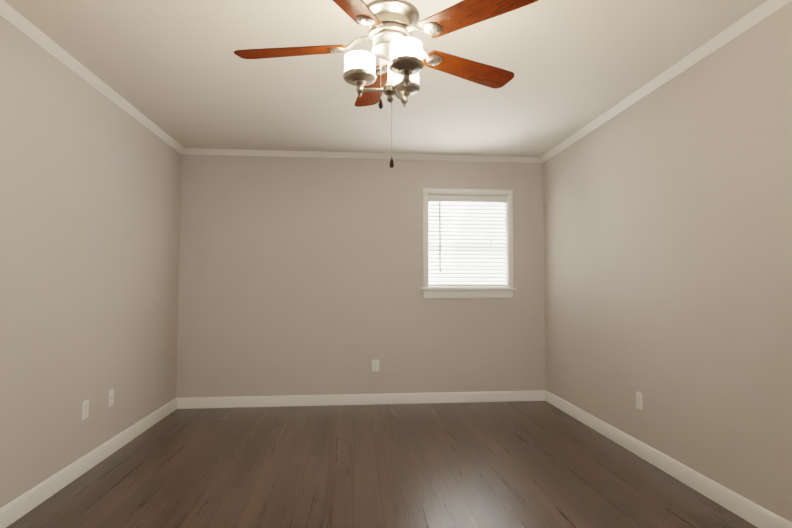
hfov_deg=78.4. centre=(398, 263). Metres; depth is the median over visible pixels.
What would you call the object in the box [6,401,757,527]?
floor
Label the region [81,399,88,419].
electrical outlet
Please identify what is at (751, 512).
baseboard
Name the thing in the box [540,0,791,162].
crown molding
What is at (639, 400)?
electrical outlet
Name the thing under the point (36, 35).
crown molding
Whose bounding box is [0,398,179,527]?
baseboard
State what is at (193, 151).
crown molding
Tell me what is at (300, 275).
wall
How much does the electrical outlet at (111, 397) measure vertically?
0.116 m
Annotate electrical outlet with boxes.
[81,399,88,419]
[108,389,113,406]
[372,360,378,370]
[636,391,642,409]
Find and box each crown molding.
[0,0,183,153]
[184,148,539,162]
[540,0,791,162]
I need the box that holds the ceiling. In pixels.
[3,0,766,156]
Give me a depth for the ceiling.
2.99 m
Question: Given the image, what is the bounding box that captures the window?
[421,188,516,297]
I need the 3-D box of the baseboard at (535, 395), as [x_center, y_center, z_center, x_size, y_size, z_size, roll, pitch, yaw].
[-0.308,1.350,4.850,3.630,0.102,0.016,0,-3,-5]
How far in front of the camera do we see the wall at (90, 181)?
2.97 m
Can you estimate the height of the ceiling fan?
0.879 m
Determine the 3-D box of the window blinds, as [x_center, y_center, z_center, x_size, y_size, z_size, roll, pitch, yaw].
[0.719,-0.242,5.063,0.818,0.941,0.074,0,-3,-5]
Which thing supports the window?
in the wall at (300, 275)
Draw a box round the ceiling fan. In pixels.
[234,0,538,167]
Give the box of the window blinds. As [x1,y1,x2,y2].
[429,195,505,285]
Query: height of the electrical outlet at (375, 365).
0.116 m
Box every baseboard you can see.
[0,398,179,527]
[180,390,543,408]
[544,390,791,527]
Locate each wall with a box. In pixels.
[0,16,180,507]
[176,154,545,397]
[543,1,791,522]
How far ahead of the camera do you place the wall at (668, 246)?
2.87 m

